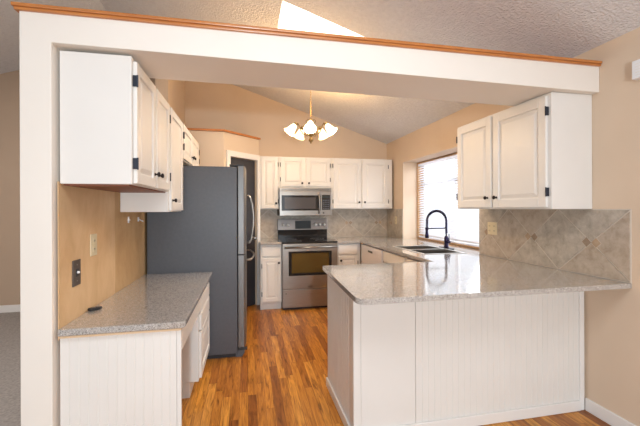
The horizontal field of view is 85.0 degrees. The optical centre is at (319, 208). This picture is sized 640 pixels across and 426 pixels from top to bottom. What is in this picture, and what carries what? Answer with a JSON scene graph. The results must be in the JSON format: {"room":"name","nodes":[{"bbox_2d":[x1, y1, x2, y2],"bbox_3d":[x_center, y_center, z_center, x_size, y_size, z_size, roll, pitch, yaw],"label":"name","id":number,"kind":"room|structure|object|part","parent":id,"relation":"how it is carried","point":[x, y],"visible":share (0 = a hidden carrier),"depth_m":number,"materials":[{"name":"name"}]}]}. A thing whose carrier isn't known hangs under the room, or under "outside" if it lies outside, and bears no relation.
{"room":"kitchen","nodes":[
{"label":"kitchen","id":0,"kind":"room"},
{"bbox_2d":[0,312,20,425],"bbox_3d":[-2.815,1.426,0.742,3.180,0.104,8.600,0,0,-12],"label":"floor","id":1,"kind":"structure","parent":0,"point":[10,341],"depth_m":2.97,"materials":[{"name":"grey carpet"}]},
{"bbox_2d":[155,78,184,124],"bbox_3d":[-1.682,-0.381,3.402,0.138,3.510,3.409,0,0,-12],"label":"wall","id":2,"kind":"structure","parent":0,"point":[173,91],"depth_m":4.35,"materials":[{"name":"beige paint"}]},
{"bbox_2d":[57,181,114,339],"bbox_3d":[-1.319,0.250,2.015,0.004,0.755,0.722,0,0,-12],"label":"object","id":3,"kind":"structure","parent":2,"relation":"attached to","point":[82,212],"depth_m":1.92,"materials":[{"name":"brown wood"}]},
{"bbox_2d":[72,259,80,286],"bbox_3d":[-1.268,0.337,1.830,0.018,0.135,0.085,0,0,-12],"label":"wall outlet","id":4,"kind":"object","parent":3,"relation":"attached to","point":[76,264],"visible":1,"depth_m":1.82,"materials":[{"name":"brown plastic"}]},
{"bbox_2d":[90,234,96,255],"bbox_3d":[-1.315,0.213,2.033,0.009,0.125,0.085,0,0,-12],"label":"wall outlet","id":5,"kind":"object","parent":3,"relation":"attached to","point":[93,237],"visible":1,"depth_m":2.02,"materials":[{"name":"beige plastic"}]},
{"bbox_2d":[60,51,170,192],"bbox_3d":[-1.148,-0.433,2.103,0.367,0.646,0.806,0,0,-12],"label":"upper cabinet","id":6,"kind":"object","parent":2,"relation":"attached to","point":[115,122],"visible":1,"depth_m":1.72,"materials":[{"name":"white paint"}]},
{"bbox_3d":[-0.970,-0.433,1.944,0.019,0.616,0.370,0,0,-12],"label":"door","id":7,"kind":"part","parent":6,"relation":"part of","materials":[{"name":"white paint"}]},
{"bbox_3d":[-1.050,-0.432,2.329,0.019,0.616,0.357,0,0,-12],"label":"door","id":8,"kind":"part","parent":6,"relation":"part of","materials":[{"name":"white paint"}]},
{"bbox_2d":[115,192,146,292],"bbox_3d":[-1.484,0.251,2.809,0.004,0.755,0.895,0,0,-12],"label":"board","id":9,"kind":"object","parent":2,"relation":"attached to","point":[130,238],"visible":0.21,"depth_m":2.66,"materials":[{"name":"brown wood"}]},
{"bbox_2d":[120,107,182,211],"bbox_3d":[-1.283,-0.364,2.753,0.367,0.783,0.518,0,0,-12],"label":"upper cabinet","id":10,"kind":"object","parent":2,"relation":"attached to","point":[172,200],"visible":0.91,"depth_m":2.56,"materials":[{"name":"white paint"}]},
{"bbox_3d":[-1.145,-0.360,2.787,0.019,0.759,0.478,0,0,-12],"label":"door","id":11,"kind":"part","parent":10,"relation":"part of","materials":[{"name":"white paint"}]},
{"bbox_2d":[183,124,199,165],"bbox_3d":[-1.440,-0.591,3.507,0.367,0.328,1.018,0,0,-12],"label":"upper cabinet","id":12,"kind":"object","parent":2,"relation":"attached to","point":[191,152],"visible":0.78,"depth_m":3.42,"materials":[{"name":"white paint"}]},
{"bbox_3d":[-1.251,-0.589,3.295,0.019,0.302,0.470,0,0,-12],"label":"door","id":13,"kind":"part","parent":12,"relation":"part of","materials":[{"name":"white paint"}]},
{"bbox_3d":[-1.352,-0.588,3.782,0.019,0.302,0.475,0,0,-12],"label":"door","id":14,"kind":"part","parent":12,"relation":"part of","materials":[{"name":"white paint"}]},
{"bbox_2d":[0,70,386,304],"bbox_3d":[-1.914,-0.476,5.171,6.760,3.701,0.150,0,0,-12],"label":"wall","id":15,"kind":"structure","parent":0,"point":[230,107],"depth_m":5.18,"materials":[{"name":"beige paint"}]},
{"bbox_2d":[0,304,19,312],"bbox_3d":[-3.643,1.329,4.725,3.160,0.096,0.015,0,0,-12],"label":"baseboard","id":16,"kind":"structure","parent":15,"relation":"attached to","point":[3,308],"depth_m":4.62,"materials":[{"name":"white paint"}]},
{"bbox_2d":[260,156,278,208],"bbox_3d":[-0.758,-0.367,5.155,0.276,0.762,0.350,0,0,-12],"label":"upper cabinet","id":17,"kind":"object","parent":15,"relation":"attached to","point":[269,165],"visible":0.98,"depth_m":5.02,"materials":[{"name":"white paint"}]},
{"bbox_2d":[279,157,330,187],"bbox_3d":[-0.241,-0.525,5.263,0.779,0.451,0.350,0,0,-12],"label":"upper cabinet","id":18,"kind":"object","parent":15,"relation":"attached to","point":[294,172],"visible":0.98,"depth_m":5.13,"materials":[{"name":"white paint"}]},
{"bbox_3d":[-0.396,-0.526,5.094,0.351,0.411,0.019,0,0,-12],"label":"door","id":19,"kind":"part","parent":18,"relation":"part of","materials":[{"name":"white paint"}]},
{"bbox_2d":[277,188,330,215],"bbox_3d":[-0.238,-0.092,5.215,0.762,0.398,0.425,0,0,-12],"label":"microwave","id":20,"kind":"object","parent":18,"relation":"attached to","point":[292,201],"visible":0.98,"depth_m":5.05,"materials":[{"name":"silver metal"}]},
{"bbox_3d":[-0.287,-0.070,5.048,0.598,0.353,0.026,0,0,-12],"label":"door","id":21,"kind":"part","parent":20,"relation":"part of","materials":[{"name":"silver metal"}]},
{"bbox_3d":[0.087,-0.071,5.127,0.162,0.353,0.024,0,0,-12],"label":"control panel","id":22,"kind":"part","parent":20,"relation":"part of","materials":[{"name":"silver metal"}]},
{"bbox_3d":[-0.029,-0.527,5.170,0.360,0.411,0.019,0,0,-12],"label":"door","id":23,"kind":"part","parent":18,"relation":"part of","materials":[{"name":"white paint"}]},
{"bbox_2d":[260,209,386,237],"bbox_3d":[0.085,0.232,5.504,2.068,0.441,0.009,0,0,-12],"label":"tile backsplash","id":24,"kind":"structure","parent":15,"relation":"attached to","point":[341,222],"depth_m":5.57,"materials":[{"name":"tile"}]},
{"bbox_2d":[331,158,391,208],"bbox_3d":[0.619,-0.372,5.441,0.972,0.762,0.350,0,0,-12],"label":"upper cabinet","id":25,"kind":"object","parent":15,"relation":"attached to","point":[355,183],"visible":1,"depth_m":5.30,"materials":[{"name":"white paint"}]},
{"bbox_3d":[0.408,-0.368,5.261,0.433,0.732,0.019,0,0,-12],"label":"door","id":26,"kind":"part","parent":25,"relation":"part of","materials":[{"name":"white paint"}]},
{"bbox_3d":[0.843,-0.370,5.351,0.419,0.732,0.019,0,0,-12],"label":"door","id":27,"kind":"part","parent":25,"relation":"part of","materials":[{"name":"white paint"}]},
{"bbox_2d":[189,130,258,304],"bbox_3d":[-1.260,0.200,4.710,0.421,2.345,1.305,0,0,43],"label":"wall","id":28,"kind":"structure","parent":0,"point":[213,145],"depth_m":4.44,"materials":[{"name":"beige paint"}]},
{"bbox_2d":[187,128,260,139],"bbox_3d":[-1.287,-0.987,4.586,1.178,0.026,0.353,0,0,-35],"label":"trim","id":29,"kind":"structure","parent":28,"relation":"attached to","point":[191,129],"depth_m":4.44,"materials":[{"name":"brown wood"}]},
{"bbox_2d":[226,150,259,304],"bbox_3d":[-1.024,0.311,4.725,0.019,2.118,0.608,0,0,33],"label":"trim","id":30,"kind":"structure","parent":28,"relation":"attached to","point":[229,153],"depth_m":4.93,"materials":[{"name":"white paint"}]},
{"bbox_2d":[231,157,256,306],"bbox_3d":[-1.045,0.347,4.742,0.097,2.030,0.489,0,0,33],"label":"door","id":31,"kind":"structure","parent":28,"relation":"in","point":[249,165],"depth_m":4.88,"materials":[{"name":"grey paint"}]},
{"bbox_2d":[19,11,598,425],"bbox_3d":[0.180,0.220,2.122,3.259,2.295,0.385,0,0,-12],"label":"wall header","id":32,"kind":"structure","parent":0,"point":[169,52],"depth_m":1.76,"materials":[{"name":"beige paint"}]},
{"bbox_2d":[10,1,601,66],"bbox_3d":[0.165,-0.926,2.116,3.281,0.030,0.422,0,0,-12],"label":"trim","id":33,"kind":"structure","parent":32,"relation":"attached to","point":[18,6],"depth_m":1.83,"materials":[{"name":"brown wood"}]},
{"bbox_2d":[0,0,639,143],"bbox_3d":[-1.054,-1.667,1.110,6.800,1.486,8.600,0,0,-12],"label":"ceiling","id":34,"kind":"structure","parent":0,"point":[559,28],"depth_m":2.76,"materials":[{"name":"white paint"}]},
{"bbox_2d":[284,90,336,143],"bbox_3d":[-0.111,-1.131,3.750,0.552,0.874,0.559,0,0,-12],"label":"chandelier","id":35,"kind":"object","parent":34,"relation":"hanging from","point":[309,128],"visible":0.83,"depth_m":3.73,"materials":[{"name":"white glass"}]},
{"bbox_3d":[-0.321,-0.828,3.687,0.124,0.136,0.124,0,0,25],"label":"lamp shade","id":36,"kind":"part","parent":35,"relation":"part of","materials":[{"name":"white glass"}]},
{"bbox_3d":[-0.235,-0.829,3.942,0.126,0.136,0.131,0,0,-12],"label":"lamp shade","id":37,"kind":"part","parent":35,"relation":"part of","materials":[{"name":"white glass"}]},
{"bbox_3d":[-0.098,-0.829,3.525,0.123,0.136,0.125,0,0,43],"label":"lamp shade","id":38,"kind":"part","parent":35,"relation":"part of","materials":[{"name":"white glass"}]},
{"bbox_3d":[0.040,-0.830,3.949,0.125,0.136,0.123,0,0,-12],"label":"lamp shade","id":39,"kind":"part","parent":35,"relation":"part of","materials":[{"name":"white glass"}]},
{"bbox_3d":[0.120,-0.830,3.682,0.130,0.136,0.124,0,0,-12],"label":"lamp shade","id":40,"kind":"part","parent":35,"relation":"part of","materials":[{"name":"white glass"}]},
{"bbox_2d":[278,0,362,36],"bbox_3d":[0.124,-1.806,3.266,1.076,0.894,0.718,0,0,-12],"label":"skylight","id":41,"kind":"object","parent":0,"point":[292,17],"depth_m":3.54,"materials":[{"name":"glass"}]},
{"bbox_2d":[182,305,610,425],"bbox_3d":[0.514,1.416,1.433,3.620,0.100,8.600,0,0,-12],"label":"floor","id":42,"kind":"structure","parent":0,"point":[279,379],"depth_m":2.70,"materials":[{"name":"brown wood"}]},
{"bbox_2d":[60,283,209,425],"bbox_3d":[-1.114,0.995,2.401,0.545,0.754,1.383,0,0,-12],"label":"base cabinet","id":43,"kind":"object","parent":42,"relation":"on","point":[139,379],"visible":0.82,"depth_m":1.73,"materials":[{"name":"white paint"}]},
{"bbox_2d":[59,328,181,338],"bbox_3d":[-1.111,0.612,2.398,0.546,0.010,1.412,0,0,-12],"label":"trim","id":44,"kind":"structure","parent":43,"relation":"on","point":[176,329],"depth_m":1.71,"materials":[{"name":"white wood"}]},
{"bbox_2d":[58,272,212,336],"bbox_3d":[-1.104,0.589,2.399,0.569,0.033,1.423,0,0,-12],"label":"countertop","id":45,"kind":"structure","parent":44,"relation":"on","point":[169,300],"depth_m":2.03,"materials":[{"name":"grey stone"}]},
{"bbox_2d":[88,306,101,310],"bbox_3d":[-1.268,0.564,1.967,0.035,0.018,0.069,0,0,33],"label":"key fob","id":46,"kind":"object","parent":45,"relation":"on","point":[97,307],"visible":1,"depth_m":1.95,"materials":[{"name":"black plastic"}]},
{"bbox_3d":[-0.936,1.078,2.838,0.019,0.337,0.560,0,0,-12],"label":"drawer","id":47,"kind":"part","parent":43,"relation":"part of","materials":[{"name":"white paint"}]},
{"bbox_3d":[-0.937,0.836,2.838,0.019,0.120,0.560,0,0,-12],"label":"drawer","id":48,"kind":"part","parent":43,"relation":"part of","materials":[{"name":"white paint"}]},
{"bbox_3d":[-0.937,0.711,2.838,0.019,0.110,0.560,0,0,-12],"label":"drawer","id":49,"kind":"part","parent":43,"relation":"part of","materials":[{"name":"white paint"}]},
{"bbox_2d":[147,164,254,358],"bbox_3d":[-1.147,0.484,3.591,0.936,1.775,0.901,0,0,-12],"label":"refrigerator","id":50,"kind":"object","parent":42,"relation":"on","point":[209,234],"visible":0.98,"depth_m":3.17,"materials":[{"name":"metal"}]},
{"bbox_3d":[-0.806,0.860,3.662,0.075,0.852,0.896,0,0,-12],"label":"freezer drawer","id":51,"kind":"part","parent":50,"relation":"part of","materials":[{"name":"metal"}]},
{"bbox_3d":[-0.764,0.018,3.441,0.075,0.815,0.444,0,0,-12],"label":"door","id":52,"kind":"part","parent":50,"relation":"part of","materials":[{"name":"metal"}]},
{"bbox_3d":[-0.732,0.486,3.678,0.087,0.019,0.799,0,0,-12],"label":"handle","id":53,"kind":"part","parent":50,"relation":"part of","materials":[{"name":"silver metal"}]},
{"bbox_3d":[-0.722,0.117,3.634,0.078,0.511,0.019,0,0,-12],"label":"handle","id":54,"kind":"part","parent":50,"relation":"part of","materials":[{"name":"silver metal"}]},
{"bbox_2d":[260,245,281,309],"bbox_3d":[-0.718,0.929,4.980,0.280,0.883,0.707,0,0,-12],"label":"base cabinet","id":55,"kind":"object","parent":42,"relation":"on","point":[270,255],"visible":0.98,"depth_m":4.67,"materials":[{"name":"white paint"}]},
{"bbox_2d":[260,238,281,244],"bbox_3d":[-0.719,0.471,4.980,0.282,0.029,0.708,0,0,-12],"label":"countertop","id":56,"kind":"structure","parent":55,"relation":"on","point":[263,241],"depth_m":4.79,"materials":[{"name":"grey stone"}]},
{"bbox_3d":[-0.650,0.577,4.676,0.245,0.137,0.019,0,0,-12],"label":"drawer","id":57,"kind":"part","parent":55,"relation":"part of","materials":[{"name":"white paint"}]},
{"bbox_3d":[-0.649,0.958,4.676,0.245,0.575,0.019,0,0,-12],"label":"door","id":58,"kind":"part","parent":55,"relation":"part of","materials":[{"name":"white paint"}]},
{"bbox_2d":[277,219,337,309],"bbox_3d":[-0.197,0.766,5.041,0.768,1.205,0.778,0,0,-12],"label":"range","id":59,"kind":"object","parent":42,"relation":"on","point":[306,248],"visible":0.94,"depth_m":4.73,"materials":[{"name":"silver metal"}]},
{"bbox_3d":[-0.268,0.246,5.375,0.768,0.165,0.084,0,0,-12],"label":"control panel","id":60,"kind":"part","parent":59,"relation":"part of","materials":[{"name":"silver metal"}]},
{"bbox_3d":[-0.131,1.206,4.731,0.754,0.226,0.028,0,0,-12],"label":"storage drawer","id":61,"kind":"part","parent":59,"relation":"part of","materials":[{"name":"silver metal"}]},
{"bbox_2d":[278,237,337,243],"bbox_3d":[-0.196,0.463,5.033,0.760,0.018,0.645,0,0,-12],"label":"cooktop","id":62,"kind":"object","parent":59,"relation":"in","point":[285,240],"depth_m":4.91,"materials":[{"name":"black glass"}]},
{"bbox_3d":[-0.132,0.779,4.729,0.754,0.608,0.030,0,0,-12],"label":"oven door","id":63,"kind":"part","parent":59,"relation":"part of","materials":[{"name":"silver metal"}]},
{"bbox_3d":[-0.128,0.736,4.710,0.510,0.265,0.001,0,0,-12],"label":"oven glass","id":64,"kind":"part","parent":59,"relation":"part of","materials":[{"name":"brown glass"}]},
{"bbox_3d":[-0.124,0.523,4.688,0.710,0.025,0.056,0,0,-12],"label":"handle","id":65,"kind":"part","parent":59,"relation":"part of","materials":[{"name":"silver metal"}]},
{"bbox_2d":[337,243,359,264],"bbox_3d":[0.339,0.925,5.200,0.347,0.883,0.707,0,0,-12],"label":"base cabinet","id":66,"kind":"object","parent":42,"relation":"on","point":[347,253],"visible":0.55,"depth_m":4.89,"materials":[{"name":"white paint"}]},
{"bbox_3d":[0.390,0.573,4.892,0.280,0.137,0.019,0,0,-12],"label":"drawer","id":67,"kind":"part","parent":66,"relation":"part of","materials":[{"name":"white paint"}]},
{"bbox_3d":[0.391,0.954,4.892,0.280,0.575,0.019,0,0,-12],"label":"door","id":68,"kind":"part","parent":66,"relation":"part of","materials":[{"name":"white paint"}]},
{"bbox_2d":[361,244,383,263],"bbox_3d":[0.984,0.874,4.573,0.689,0.782,0.755,0,0,-12],"label":"dishwasher","id":69,"kind":"object","parent":42,"relation":"on","point":[369,254],"visible":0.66,"depth_m":4.46,"materials":[{"name":"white plastic"}]},
{"bbox_2d":[383,250,422,262],"bbox_3d":[1.173,0.923,3.615,0.708,0.882,1.192,0,0,-12],"label":"base cabinet","id":70,"kind":"object","parent":42,"relation":"on","point":[388,257],"visible":0.07,"depth_m":3.76,"materials":[{"name":"white paint"}]},
{"bbox_3d":[0.808,0.559,3.829,0.019,0.123,0.570,0,0,-12],"label":"false drawer","id":71,"kind":"part","parent":70,"relation":"part of","materials":[{"name":"white paint"}]},
{"bbox_3d":[0.926,0.558,3.261,0.019,0.123,0.550,0,0,-12],"label":"false drawer","id":72,"kind":"part","parent":70,"relation":"part of","materials":[{"name":"white paint"}]},
{"bbox_2d":[326,275,584,425],"bbox_3d":[0.920,0.923,2.524,1.646,0.883,0.690,0,0,-12],"label":"base cabinet","id":73,"kind":"object","parent":42,"relation":"on","point":[487,360],"visible":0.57,"depth_m":2.19,"materials":[{"name":"white paint"}]},
{"bbox_3d":[0.121,1.334,2.366,0.013,0.065,0.675,0,0,-12],"label":"moulding","id":74,"kind":"part","parent":73,"relation":"part of","materials":[{"name":"white paint"}]},
{"bbox_3d":[0.408,0.925,2.086,0.345,0.883,0.012,0,0,-12],"label":"smooth panel","id":75,"kind":"part","parent":73,"relation":"part of","materials":[{"name":"white paint"}]},
{"bbox_2d":[323,236,631,304],"bbox_3d":[0.793,0.466,3.756,2.005,0.029,3.719,0,0,-12],"label":"countertop","id":76,"kind":"structure","parent":73,"relation":"on","point":[469,274],"depth_m":2.25,"materials":[{"name":"grey stone"}]},
{"bbox_2d":[393,245,464,254],"bbox_3d":[1.161,0.543,3.811,0.464,0.194,0.754,0,0,-12],"label":"sink","id":77,"kind":"object","parent":76,"relation":"in","point":[422,249],"visible":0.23,"depth_m":3.82,"materials":[{"name":"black metal"}]},
{"bbox_3d":[1.123,0.545,3.990,0.414,0.190,0.337,0,0,-12],"label":"bowl","id":78,"kind":"part","parent":77,"relation":"part of","materials":[{"name":"silver metal"}]},
{"bbox_3d":[1.197,0.545,3.636,0.414,0.190,0.347,0,0,-12],"label":"bowl","id":79,"kind":"part","parent":77,"relation":"part of","materials":[{"name":"silver metal"}]},
{"bbox_2d":[425,209,453,248],"bbox_3d":[1.308,0.231,3.908,0.287,0.437,0.256,0,0,-12],"label":"faucet","id":80,"kind":"object","parent":76,"relation":"on","point":[446,238],"visible":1,"depth_m":3.90,"materials":[{"name":"black metal"}]},
{"bbox_3d":[0.967,1.330,2.188,1.598,0.067,0.013,0,0,-12],"label":"moulding","id":81,"kind":"part","parent":73,"relation":"part of","materials":[{"name":"white paint"}]},
{"bbox_2d":[387,27,639,425],"bbox_3d":[2.111,0.146,1.652,0.330,2.430,8.377,0,0,-12],"label":"wall","id":82,"kind":"structure","parent":0,"point":[611,317],"depth_m":2.20,"materials":[{"name":"beige paint"}]},
{"bbox_2d":[387,209,402,238],"bbox_3d":[1.155,0.229,5.417,0.009,0.441,0.593,0,0,-12],"label":"tile backsplash","id":83,"kind":"structure","parent":82,"relation":"attached to","point":[393,230],"depth_m":5.41,"materials":[{"name":"tile"}]},
{"bbox_2d":[417,152,478,248],"bbox_3d":[1.673,-0.112,4.341,0.130,1.117,1.718,0,0,-12],"label":"window","id":84,"kind":"structure","parent":82,"relation":"in","point":[418,169],"depth_m":5.02,"materials":[{"name":"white wood"}]},
{"bbox_2d":[418,154,478,246],"bbox_3d":[1.637,-0.112,4.334,0.050,1.069,1.664,0,0,-12],"label":"window blind","id":85,"kind":"object","parent":84,"relation":"attached to","point":[475,223],"visible":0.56,"depth_m":4.48,"materials":[{"name":"white plastic"}]},
{"bbox_3d":[1.597,-0.117,4.520,0.003,1.011,0.003,0,0,33],"label":"ladder cord","id":86,"kind":"part","parent":85,"relation":"part of","materials":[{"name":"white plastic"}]},
{"bbox_3d":[1.640,0.413,4.334,0.040,0.018,1.660,0,0,-12],"label":"rail","id":87,"kind":"part","parent":85,"relation":"part of","materials":[{"name":"white plastic"}]},
{"bbox_2d":[456,92,591,208],"bbox_3d":[1.517,-0.372,2.778,0.369,0.756,1.028,0,0,-12],"label":"upper cabinet","id":88,"kind":"object","parent":82,"relation":"attached to","point":[536,153],"visible":1,"depth_m":2.40,"materials":[{"name":"white paint"}]},
{"bbox_3d":[1.323,-0.368,3.006,0.019,0.726,0.452,0,0,-12],"label":"door","id":89,"kind":"part","parent":88,"relation":"part of","materials":[{"name":"white paint"}]},
{"bbox_3d":[1.425,-0.369,2.518,0.019,0.726,0.500,0,0,-12],"label":"door","id":90,"kind":"part","parent":88,"relation":"part of","materials":[{"name":"white paint"}]},
{"bbox_2d":[479,209,631,282],"bbox_3d":[1.708,0.227,2.757,0.009,0.441,1.391,0,0,-12],"label":"tile backsplash","id":91,"kind":"structure","parent":82,"relation":"attached to","point":[593,242],"depth_m":2.50,"materials":[{"name":"tile"}]},
{"bbox_2d":[488,222,496,234],"bbox_3d":[1.598,0.187,3.243,0.009,0.115,0.125,0,0,-12],"label":"wall outlet","id":92,"kind":"object","parent":91,"relation":"attached to","point":[492,226],"visible":1,"depth_m":3.24,"materials":[{"name":"beige plastic"}]},
{"bbox_2d":[585,398,635,425],"bbox_3d":[2.294,1.317,-0.059,0.014,0.085,4.933,0,0,-12],"label":"baseboard","id":93,"kind":"structure","parent":82,"relation":"attached to","point":[597,410],"depth_m":2.22,"materials":[{"name":"white paint"}]},
{"bbox_2d":[632,59,639,79],"bbox_3d":[1.851,-0.800,1.959,0.045,0.107,0.162,0,0,-12],"label":"door chime","id":94,"kind":"object","parent":82,"relation":"attached to","point":[635,64],"visible":1,"depth_m":2.01,"materials":[{"name":"white plastic"}]}
]}

